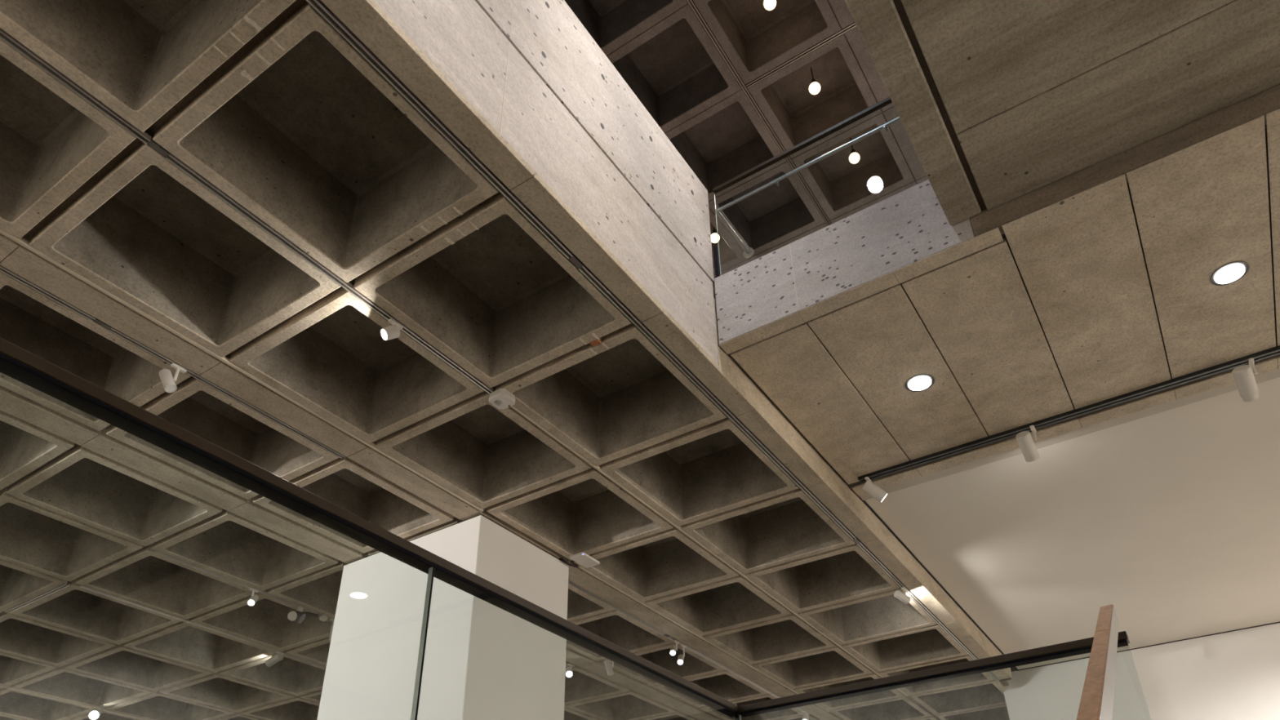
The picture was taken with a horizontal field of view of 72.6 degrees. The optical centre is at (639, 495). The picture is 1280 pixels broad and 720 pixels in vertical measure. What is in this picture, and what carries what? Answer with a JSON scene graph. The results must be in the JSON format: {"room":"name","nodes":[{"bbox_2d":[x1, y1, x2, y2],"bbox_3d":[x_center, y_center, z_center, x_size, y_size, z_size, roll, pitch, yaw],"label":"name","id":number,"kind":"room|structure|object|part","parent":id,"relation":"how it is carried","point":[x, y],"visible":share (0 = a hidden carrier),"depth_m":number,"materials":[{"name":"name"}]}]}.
{"room":"museum gallery","nodes":[
{"label":"museum gallery","id":0,"kind":"room"},
{"bbox_2d":[0,0,1017,719],"bbox_3d":[-4.760,2.160,13.395,16.460,0.964,19.576,-19,-35,28],"label":"ceiling","id":1,"kind":"structure","parent":0,"point":[265,100],"depth_m":7.92,"materials":[{"name":"concrete"}]},
{"bbox_2d":[4,581,71,613],"bbox_3d":[-7.514,1.265,10.864,1.500,0.048,0.054,-19,-35,28],"label":"track","id":2,"kind":"object","parent":1,"relation":"attached to","point":[68,583],"visible":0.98,"depth_m":10.82,"materials":[{"name":"metal"}]},
{"bbox_2d":[0,685,146,719],"bbox_3d":[-9.068,3.768,15.150,0.045,0.034,5.500,-19,-35,28],"label":"track","id":3,"kind":"object","parent":1,"relation":"attached to","point":[9,686],"visible":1,"depth_m":14.51,"materials":[{"name":"black metal"}]},
{"bbox_2d":[88,706,102,719],"bbox_3d":[-9.231,3.695,14.762,0.170,0.236,0.250,15,-33,-25],"label":"track spotlight","id":4,"kind":"object","parent":1,"relation":"attached to","point":[95,713],"visible":1,"depth_m":14.69,"materials":[{"name":"white metal"}]},
{"bbox_2d":[0,265,344,458],"bbox_3d":[-4.284,-1.498,6.151,0.054,0.048,5.470,-19,-35,28],"label":"track","id":5,"kind":"object","parent":1,"relation":"attached to","point":[7,272],"visible":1,"depth_m":6.79,"materials":[{"name":"metal"}]},
{"bbox_3d":[-4.936,-1.958,5.323,0.011,0.033,3.170,-19,-35,28],"label":"rail","id":6,"kind":"part","parent":5,"relation":"part of","materials":[{"name":"metal"}]},
{"bbox_3d":[-4.908,-1.968,5.308,0.011,0.033,3.170,-19,-35,28],"label":"rail","id":7,"kind":"part","parent":5,"relation":"part of","materials":[{"name":"metal"}]},
{"bbox_2d":[158,363,186,392],"bbox_3d":[-3.712,-0.923,6.877,0.185,0.237,0.111,2,-30,-5],"label":"track spotlight","id":8,"kind":"object","parent":5,"relation":"hanging from","point":[167,380],"visible":1,"depth_m":6.85,"materials":[{"name":"white metal"}]},
{"bbox_3d":[-3.669,-0.957,6.901,0.024,0.120,0.024,-19,-35,28],"label":"stem","id":9,"kind":"part","parent":8,"relation":"part of","materials":[{"name":"white metal"}]},
{"bbox_3d":[-3.384,-0.812,7.346,0.011,0.033,2.180,-19,-35,28],"label":"rail","id":10,"kind":"part","parent":5,"relation":"part of","materials":[{"name":"metal"}]},
{"bbox_3d":[-3.357,-0.822,7.330,0.011,0.033,2.180,-19,-35,28],"label":"rail","id":11,"kind":"part","parent":5,"relation":"part of","materials":[{"name":"metal"}]},
{"bbox_2d":[80,585,326,667],"bbox_3d":[-4.298,2.902,13.778,0.054,0.048,8.900,-19,-35,28],"label":"track","id":12,"kind":"object","parent":1,"relation":"attached to","point":[188,620],"visible":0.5,"depth_m":11.62,"materials":[{"name":"metal"}]},
{"bbox_2d":[265,651,284,666],"bbox_3d":[-5.280,2.364,12.588,0.260,0.187,0.122,-16,-33,25],"label":"track spotlight","id":13,"kind":"object","parent":12,"relation":"hanging from","point":[277,658],"visible":1,"depth_m":12.55,"materials":[{"name":"white metal"}]},
{"bbox_2d":[0,228,483,511],"bbox_3d":[-3.566,-1.287,6.518,0.032,0.034,6.970,-19,-35,28],"label":"groove cover","id":14,"kind":"object","parent":1,"relation":"attached to","point":[22,242],"visible":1,"depth_m":6.81,"materials":[{"name":"beige paint"}]},
{"bbox_2d":[153,550,334,619],"bbox_3d":[-3.650,1.923,12.095,0.054,0.048,6.420,-19,-35,28],"label":"track","id":15,"kind":"object","parent":1,"relation":"attached to","point":[264,592],"visible":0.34,"depth_m":10.49,"materials":[{"name":"metal"}]},
{"bbox_2d":[247,587,258,606],"bbox_3d":[-4.728,1.251,10.630,0.112,0.230,0.196,6,-31,-12],"label":"track spotlight","id":16,"kind":"object","parent":15,"relation":"hanging from","point":[253,599],"visible":1,"depth_m":10.59,"materials":[{"name":"white metal"}]},
{"bbox_2d":[287,606,318,623],"bbox_3d":[-4.328,1.554,11.189,0.173,0.208,0.390,-19,-35,28],"label":"track spotlight","id":17,"kind":"object","parent":15,"relation":"attached to","point":[299,615],"visible":1,"depth_m":11.10,"materials":[{"name":"black paint"}]},
{"bbox_3d":[-4.282,1.530,11.258,0.053,0.083,0.260,-25,-38,36],"label":"arm","id":18,"kind":"part","parent":17,"relation":"part of","materials":[{"name":"black paint"}]},
{"bbox_2d":[319,615,327,622],"bbox_3d":[-4.148,1.604,11.427,0.070,0.058,0.080,-19,-35,28],"label":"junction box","id":19,"kind":"object","parent":15,"relation":"attached to","point":[323,618],"visible":1,"depth_m":11.40,"materials":[{"name":"white plastic"}]},
{"bbox_2d":[328,618,334,640],"bbox_3d":[-4.048,1.764,11.494,0.099,0.271,0.140,-19,-35,28],"label":"track spotlight","id":20,"kind":"object","parent":15,"relation":"hanging from","point":[331,620],"visible":0.34,"depth_m":11.47,"materials":[{"name":"white metal"}]},
{"bbox_2d":[0,27,493,393],"bbox_3d":[-2.770,-2.009,5.301,0.054,0.048,5.500,-19,-35,28],"label":"track","id":21,"kind":"object","parent":1,"relation":"attached to","point":[146,137],"visible":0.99,"depth_m":5.43,"materials":[{"name":"metal"}]},
{"bbox_3d":[-3.608,-2.607,4.230,0.011,0.033,2.530,-19,-35,28],"label":"rail","id":22,"kind":"part","parent":21,"relation":"part of","materials":[{"name":"metal"}]},
{"bbox_3d":[-3.581,-2.616,4.214,0.011,0.033,2.530,-19,-35,28],"label":"rail","id":23,"kind":"part","parent":21,"relation":"part of","materials":[{"name":"metal"}]},
{"bbox_3d":[-2.048,-1.454,6.263,0.011,0.033,2.850,-19,-35,28],"label":"rail","id":24,"kind":"part","parent":21,"relation":"part of","materials":[{"name":"metal"}]},
{"bbox_3d":[-2.021,-1.464,6.248,0.011,0.033,2.850,-19,-35,28],"label":"rail","id":25,"kind":"part","parent":21,"relation":"part of","materials":[{"name":"metal"}]},
{"bbox_2d":[380,318,403,341],"bbox_3d":[-1.842,-1.221,6.467,0.158,0.175,0.095,15,-33,-25],"label":"track spotlight","id":26,"kind":"object","parent":21,"relation":"hanging from","point":[390,332],"visible":1,"depth_m":6.43,"materials":[{"name":"white metal"}]},
{"bbox_2d":[488,388,515,408],"bbox_3d":[-1.155,-0.799,7.301,0.190,0.092,0.190,-19,-35,28],"label":"sensor","id":27,"kind":"object","parent":1,"relation":"attached to","point":[501,398],"visible":1,"depth_m":7.26,"materials":[{"name":"white plastic"}]},
{"bbox_2d":[565,663,574,677],"bbox_3d":[-1.068,2.634,13.108,0.138,0.234,0.214,-2,-30,2],"label":"track spotlight","id":28,"kind":"object","parent":1,"relation":"attached to","point":[569,673],"visible":0.97,"depth_m":13.02,"materials":[{"name":"white metal"}]},
{"bbox_2d":[559,551,599,568],"bbox_3d":[-0.705,0.744,10.023,0.375,0.066,0.335,-19,-35,28],"label":"wireless access point","id":29,"kind":"object","parent":1,"relation":"attached to","point":[582,558],"visible":1,"depth_m":9.96,"materials":[{"name":"white plastic"}]},
{"bbox_2d":[604,659,613,675],"bbox_3d":[-0.452,2.535,12.922,0.144,0.262,0.149,-19,-35,28],"label":"track spotlight","id":30,"kind":"object","parent":1,"relation":"attached to","point":[608,666],"visible":0.92,"depth_m":12.87,"materials":[{"name":"white metal"}]},
{"bbox_2d":[306,0,999,681],"bbox_3d":[1.379,-0.281,8.393,0.054,0.048,16.000,-19,-35,28],"label":"track","id":31,"kind":"object","parent":1,"relation":"attached to","point":[317,5],"visible":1,"depth_m":5.99,"materials":[{"name":"metal"}]},
{"bbox_3d":[-1.238,-2.193,5.003,0.011,0.033,2.700,-19,-35,28],"label":"rail","id":32,"kind":"part","parent":31,"relation":"part of","materials":[{"name":"metal"}]},
{"bbox_3d":[-1.210,-2.202,4.987,0.011,0.033,2.700,-19,-35,28],"label":"rail","id":33,"kind":"part","parent":31,"relation":"part of","materials":[{"name":"metal"}]},
{"bbox_3d":[0.974,-0.559,7.887,0.011,0.033,5.030,-19,-35,28],"label":"rail","id":34,"kind":"part","parent":31,"relation":"part of","materials":[{"name":"metal"}]},
{"bbox_3d":[1.002,-0.568,7.871,0.011,0.033,5.030,-19,-35,28],"label":"rail","id":35,"kind":"part","parent":31,"relation":"part of","materials":[{"name":"metal"}]},
{"bbox_2d":[893,586,910,604],"bbox_3d":[3.262,1.239,10.842,0.209,0.182,0.116,17,-35,-28],"label":"track spotlight","id":36,"kind":"object","parent":31,"relation":"hanging from","point":[902,597],"visible":1,"depth_m":10.81,"materials":[{"name":"white metal"}]},
{"bbox_3d":[4.122,1.766,11.990,0.011,0.033,6.070,-19,-35,28],"label":"rail","id":37,"kind":"part","parent":31,"relation":"part of","materials":[{"name":"metal"}]},
{"bbox_3d":[4.150,1.757,11.974,0.011,0.033,6.070,-19,-35,28],"label":"rail","id":38,"kind":"part","parent":31,"relation":"part of","materials":[{"name":"metal"}]},
{"bbox_2d":[568,579,809,714],"bbox_3d":[0.971,2.383,13.001,0.054,0.048,7.400,-19,-35,28],"label":"track","id":39,"kind":"object","parent":1,"relation":"attached to","point":[570,582],"visible":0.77,"depth_m":12.17,"materials":[{"name":"metal"}]},
{"bbox_3d":[-0.386,1.402,11.254,0.011,0.033,2.560,-19,-35,28],"label":"rail","id":40,"kind":"part","parent":39,"relation":"part of","materials":[{"name":"metal"}]},
{"bbox_3d":[-0.359,1.393,11.238,0.011,0.033,2.560,-19,-35,28],"label":"rail","id":41,"kind":"part","parent":39,"relation":"part of","materials":[{"name":"metal"}]},
{"bbox_2d":[669,640,679,655],"bbox_3d":[0.470,2.167,12.338,0.141,0.229,0.189,-19,-35,28],"label":"track spotlight","id":42,"kind":"object","parent":39,"relation":"hanging from","point":[673,648],"visible":1,"depth_m":12.31,"materials":[{"name":"white metal"}]},
{"bbox_2d":[677,644,686,665],"bbox_3d":[0.579,2.281,12.459,0.141,0.309,0.189,-19,-35,28],"label":"track spotlight","id":43,"kind":"object","parent":39,"relation":"hanging from","point":[681,657],"visible":1,"depth_m":12.43,"materials":[{"name":"white metal"}]},
{"bbox_3d":[1.701,2.944,13.974,0.011,0.033,4.720,-19,-35,28],"label":"rail","id":44,"kind":"part","parent":39,"relation":"part of","materials":[{"name":"metal"}]},
{"bbox_3d":[1.729,2.934,13.959,0.011,0.033,4.720,-19,-35,28],"label":"rail","id":45,"kind":"part","parent":39,"relation":"part of","materials":[{"name":"metal"}]},
{"bbox_2d":[801,710,809,719],"bbox_3d":[2.929,3.927,15.431,0.120,0.245,0.208,-14,-33,22],"label":"track spotlight","id":46,"kind":"object","parent":39,"relation":"hanging from","point":[806,716],"visible":1,"depth_m":15.41,"materials":[{"name":"white metal"}]},
{"bbox_2d":[577,564,830,711],"bbox_3d":[1.333,2.332,12.904,0.032,0.034,7.380,-19,-35,28],"label":"groove cover","id":47,"kind":"object","parent":1,"relation":"attached to","point":[579,566],"visible":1,"depth_m":11.94,"materials":[{"name":"grey metal"}]},
{"bbox_2d":[511,404,908,696],"bbox_3d":[1.709,1.292,11.111,0.026,0.034,10.210,-19,-35,28],"label":"groove cover","id":48,"kind":"object","parent":1,"relation":"attached to","point":[597,468],"visible":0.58,"depth_m":9.34,"materials":[{"name":"grey metal"}]},
{"bbox_2d":[320,0,1013,681],"bbox_3d":[1.283,-1.362,8.630,0.221,2.155,16.750,-19,-35,28],"label":"beam","id":49,"kind":"structure","parent":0,"point":[524,85],"depth_m":6.26,"materials":[{"name":"concrete"}]},
{"bbox_2d":[564,0,928,287],"bbox_3d":[0.392,-5.562,11.001,6.985,0.820,12.253,-19,-35,28],"label":"ceiling","id":50,"kind":"structure","parent":0,"point":[661,49],"depth_m":11.48,"materials":[{"name":"concrete"}]},
{"bbox_2d":[711,226,719,243],"bbox_3d":[1.147,-4.109,13.468,0.150,0.500,0.150,-19,-35,28],"label":"pendant bulb","id":51,"kind":"object","parent":50,"relation":"hanging from","point":[714,236],"visible":0.77,"depth_m":13.33,"materials":[{"name":"white glass"}]},
{"bbox_3d":[1.149,-3.957,13.380,0.150,0.150,0.150,-19,-35,28],"label":"globe","id":52,"kind":"part","parent":51,"relation":"part of"},
{"bbox_2d":[686,0,831,225],"bbox_3d":[0.959,-5.402,10.512,0.054,0.048,11.400,-19,-35,28],"label":"track","id":53,"kind":"object","parent":50,"relation":"attached to","point":[691,2],"visible":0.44,"depth_m":11.12,"materials":[{"name":"metal"}]},
{"bbox_2d":[763,0,776,10],"bbox_3d":[1.522,-5.932,10.316,0.150,0.500,0.150,-19,-35,28],"label":"pendant bulb","id":54,"kind":"object","parent":50,"relation":"hanging from","point":[769,5],"visible":1,"depth_m":10.19,"materials":[{"name":"white glass"}]},
{"bbox_2d":[745,22,856,88],"bbox_3d":[2.395,-5.516,10.348,2.550,0.048,0.054,-19,-35,28],"label":"track","id":55,"kind":"object","parent":50,"relation":"attached to","point":[842,31],"visible":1,"depth_m":10.58,"materials":[{"name":"metal"}]},
{"bbox_2d":[808,67,820,94],"bbox_3d":[2.241,-5.385,11.281,0.150,0.500,0.150,-19,-35,28],"label":"pendant bulb","id":56,"kind":"object","parent":50,"relation":"hanging from","point":[815,87],"visible":1,"depth_m":11.15,"materials":[{"name":"white glass"}]},
{"bbox_3d":[2.243,-5.233,11.194,0.150,0.150,0.150,-19,-35,28],"label":"globe","id":57,"kind":"part","parent":56,"relation":"part of"},
{"bbox_2d":[848,137,859,164],"bbox_3d":[2.982,-4.853,12.221,0.150,0.500,0.150,-19,-35,28],"label":"pendant bulb","id":58,"kind":"object","parent":50,"relation":"hanging from","point":[854,157],"visible":0.96,"depth_m":12.09,"materials":[{"name":"white glass"}]},
{"bbox_3d":[2.984,-4.701,12.133,0.150,0.150,0.150,-19,-35,28],"label":"globe","id":59,"kind":"part","parent":58,"relation":"part of"},
{"bbox_2d":[714,84,1279,671],"bbox_3d":[8.381,-1.136,8.311,11.758,0.745,10.286,-19,-35,28],"label":"ceiling","id":60,"kind":"structure","parent":0,"point":[1090,285],"depth_m":7.58,"materials":[{"name":"concrete"}]},
{"bbox_2d":[712,96,892,277],"bbox_3d":[1.970,-2.804,7.124,3.138,1.120,0.050,-19,-35,28],"label":"glass balustrade","id":61,"kind":"object","parent":60,"relation":"on","point":[886,101],"visible":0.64,"depth_m":7.68,"materials":[{"name":"clear glass"}]},
{"bbox_3d":[1.985,-2.801,7.103,3.095,1.095,0.015,-19,-35,28],"label":"glass pane","id":62,"kind":"part","parent":61,"relation":"part of","materials":[{"name":"clear glass"}]},
{"bbox_3d":[1.976,-3.279,7.383,3.102,0.038,0.042,-19,-35,28],"label":"cap rail","id":63,"kind":"part","parent":61,"relation":"part of","materials":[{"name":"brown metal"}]},
{"bbox_2d":[715,116,900,257],"bbox_3d":[2.150,-2.953,7.573,3.180,0.147,0.712,-19,-35,28],"label":"handrail","id":64,"kind":"object","parent":61,"relation":"attached to","point":[748,252],"visible":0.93,"depth_m":7.76,"materials":[{"name":"grey metal"}]},
{"bbox_3d":[1.764,-0.769,8.103,0.690,0.050,2.592,-19,-35,28],"label":"soffit panel","id":65,"kind":"part","parent":60,"relation":"part of","materials":[{"name":"concrete"}]},
{"bbox_3d":[2.591,-0.181,9.194,0.699,0.098,0.185,-19,-35,28],"label":"edge panel","id":66,"kind":"part","parent":60,"relation":"part of","materials":[{"name":"concrete"}]},
{"bbox_3d":[2.378,-0.980,7.752,0.764,0.050,2.592,-19,-35,28],"label":"soffit panel","id":67,"kind":"part","parent":60,"relation":"part of","materials":[{"name":"concrete"}]},
{"bbox_2d":[904,373,934,391],"bbox_3d":[2.463,-0.998,7.681,0.256,0.032,0.256,-19,-35,28],"label":"recessed light","id":68,"kind":"object","parent":60,"relation":"in","point":[922,382],"visible":1,"depth_m":7.66,"materials":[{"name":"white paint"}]},
{"bbox_2d":[908,376,931,391],"bbox_3d":[2.463,-0.991,7.677,0.196,0.016,0.196,-19,-35,28],"label":"diffuser","id":69,"kind":"object","parent":68,"relation":"attached to","point":[915,383],"depth_m":7.66,"materials":[{"name":"white plastic"}]},
{"bbox_3d":[3.204,-0.392,8.842,0.773,0.098,0.185,-19,-35,28],"label":"edge panel","id":70,"kind":"part","parent":60,"relation":"part of","materials":[{"name":"concrete"}]},
{"bbox_3d":[3.024,-1.201,7.381,0.768,0.050,2.592,-19,-35,28],"label":"soffit panel","id":71,"kind":"part","parent":60,"relation":"part of","materials":[{"name":"concrete"}]},
{"bbox_3d":[3.850,-0.615,8.472,0.777,0.098,0.185,-19,-35,28],"label":"edge panel","id":72,"kind":"part","parent":60,"relation":"part of","materials":[{"name":"concrete"}]},
{"bbox_2d":[857,345,1279,483],"bbox_3d":[5.857,-1.393,7.032,8.590,0.036,0.090,-19,-35,28],"label":"track","id":73,"kind":"object","parent":60,"relation":"attached to","point":[1274,351],"visible":1,"depth_m":8.03,"materials":[{"name":"black metal"}]},
{"bbox_2d":[861,476,888,502],"bbox_3d":[2.410,-0.056,8.960,0.260,0.267,0.125,2,-30,-4],"label":"track spotlight","id":74,"kind":"object","parent":73,"relation":"hanging from","point":[869,487],"visible":1,"depth_m":8.91,"materials":[{"name":"white metal"}]},
{"bbox_2d":[1015,425,1039,462],"bbox_3d":[3.673,-0.484,8.225,0.176,0.292,0.290,-19,-35,28],"label":"track spotlight","id":75,"kind":"object","parent":73,"relation":"hanging from","point":[1025,442],"visible":1,"depth_m":8.19,"materials":[{"name":"white metal"}]},
{"bbox_3d":[3.717,-0.577,8.211,0.024,0.110,0.024,-19,-35,28],"label":"stem","id":76,"kind":"part","parent":75,"relation":"part of","materials":[{"name":"white metal"}]},
{"bbox_2d":[1231,357,1258,401],"bbox_3d":[5.156,-0.975,7.395,0.177,0.307,0.302,-19,-35,28],"label":"track spotlight","id":77,"kind":"object","parent":73,"relation":"hanging from","point":[1243,375],"visible":1,"depth_m":7.35,"materials":[{"name":"white metal"}]},
{"bbox_3d":[5.194,-1.079,7.376,0.024,0.110,0.024,-19,-35,28],"label":"stem","id":78,"kind":"part","parent":77,"relation":"part of","materials":[{"name":"white metal"}]},
{"bbox_3d":[3.633,-1.442,6.933,0.787,0.005,2.762,-19,-35,28],"label":"soffit panel","id":79,"kind":"part","parent":60,"relation":"part of","materials":[{"name":"concrete"}]},
{"bbox_3d":[4.506,-0.840,8.097,0.796,0.098,0.185,-19,-35,28],"label":"edge panel","id":80,"kind":"part","parent":60,"relation":"part of","materials":[{"name":"concrete"}]},
{"bbox_3d":[4.291,-1.669,6.557,0.774,0.002,2.762,-19,-35,28],"label":"soffit panel","id":81,"kind":"part","parent":60,"relation":"part of","materials":[{"name":"concrete"}]},
{"bbox_3d":[5.164,-1.066,7.720,0.783,0.098,0.185,-19,-35,28],"label":"edge panel","id":82,"kind":"part","parent":60,"relation":"part of","materials":[{"name":"concrete"}]},
{"bbox_2d":[1209,261,1248,285],"bbox_3d":[4.430,-1.674,6.555,0.256,0.032,0.256,-19,-35,28],"label":"recessed light","id":83,"kind":"object","parent":60,"relation":"in","point":[1230,273],"visible":1,"depth_m":6.54,"materials":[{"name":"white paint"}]},
{"bbox_2d":[1214,263,1244,284],"bbox_3d":[4.430,-1.667,6.551,0.196,0.016,0.196,-19,-35,28],"label":"diffuser","id":84,"kind":"object","parent":83,"relation":"attached to","point":[1228,273],"depth_m":6.54,"materials":[{"name":"white plastic"}]},
{"bbox_3d":[4.942,-1.893,6.184,0.769,0.003,2.762,-19,-35,28],"label":"soffit panel","id":85,"kind":"part","parent":60,"relation":"part of","materials":[{"name":"concrete"}]},
{"bbox_3d":[5.815,-1.290,7.348,0.778,0.098,0.185,-19,-35,28],"label":"edge panel","id":86,"kind":"part","parent":60,"relation":"part of","materials":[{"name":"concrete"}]},
{"bbox_2d":[844,0,1279,225],"bbox_3d":[3.609,-5.619,0.611,9.800,0.560,9.835,-19,-35,28],"label":"ceiling","id":87,"kind":"structure","parent":0,"point":[997,102],"depth_m":5.32,"materials":[{"name":"concrete"}]},
{"bbox_3d":[5.394,-4.267,2.639,9.535,0.198,2.271,-19,-35,28],"label":"board panel","id":88,"kind":"part","parent":87,"relation":"part of","materials":[{"name":"concrete"}]},
{"bbox_3d":[6.239,-3.643,3.740,9.535,0.198,0.761,-19,-35,28],"label":"board panel","id":89,"kind":"part","parent":87,"relation":"part of","materials":[{"name":"concrete"}]},
{"bbox_2d":[1003,622,1279,719],"bbox_3d":[11.214,3.415,10.835,12.050,4.772,0.315,-19,-35,28],"label":"wall","id":90,"kind":"structure","parent":0,"point":[1233,674],"depth_m":13.29,"materials":[{"name":"white paint"}]},
{"bbox_3d":[-0.519,5.024,8.225,30.000,0.350,25.000,-19,-35,28],"label":"floor","id":91,"kind":"structure","parent":0,"visible":0},
{"bbox_2d":[316,514,568,719],"bbox_3d":[-2.097,2.709,9.000,2.130,4.470,1.490,-19,-35,28],"label":"column","id":92,"kind":"structure","parent":91,"relation":"on","point":[482,660],"depth_m":9.01,"materials":[{"name":"white paint"}]},
{"bbox_2d":[0,337,1151,719],"bbox_3d":[-0.646,-0.047,0.778,1.467,1.154,5.922,-19,-35,28],"label":"glass balustrade","id":93,"kind":"object","parent":91,"relation":"on","point":[16,362],"visible":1,"depth_m":2.18,"materials":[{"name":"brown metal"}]},
{"bbox_3d":[-0.951,0.327,1.474,0.015,1.048,1.488,-19,-35,28],"label":"glass pane","id":94,"kind":"part","parent":93,"relation":"part of","materials":[{"name":"clear glass"}]},
{"bbox_3d":[-0.071,0.977,2.620,0.015,1.048,1.669,-19,-35,28],"label":"glass pane","id":95,"kind":"part","parent":93,"relation":"part of","materials":[{"name":"clear glass"}]},
{"bbox_3d":[0.994,1.120,2.893,1.412,1.048,0.015,-19,-35,28],"label":"glass pane","id":96,"kind":"part","parent":93,"relation":"part of","materials":[{"name":"clear glass"}]},
{"bbox_2d":[1076,604,1119,719],"bbox_3d":[0.392,0.431,0.811,0.040,2.052,3.915,-19,-35,28],"label":"wooden post","id":97,"kind":"object","parent":93,"relation":"attached to","point":[1096,703],"visible":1,"depth_m":1.87,"materials":[{"name":"brown wood"}]}
]}

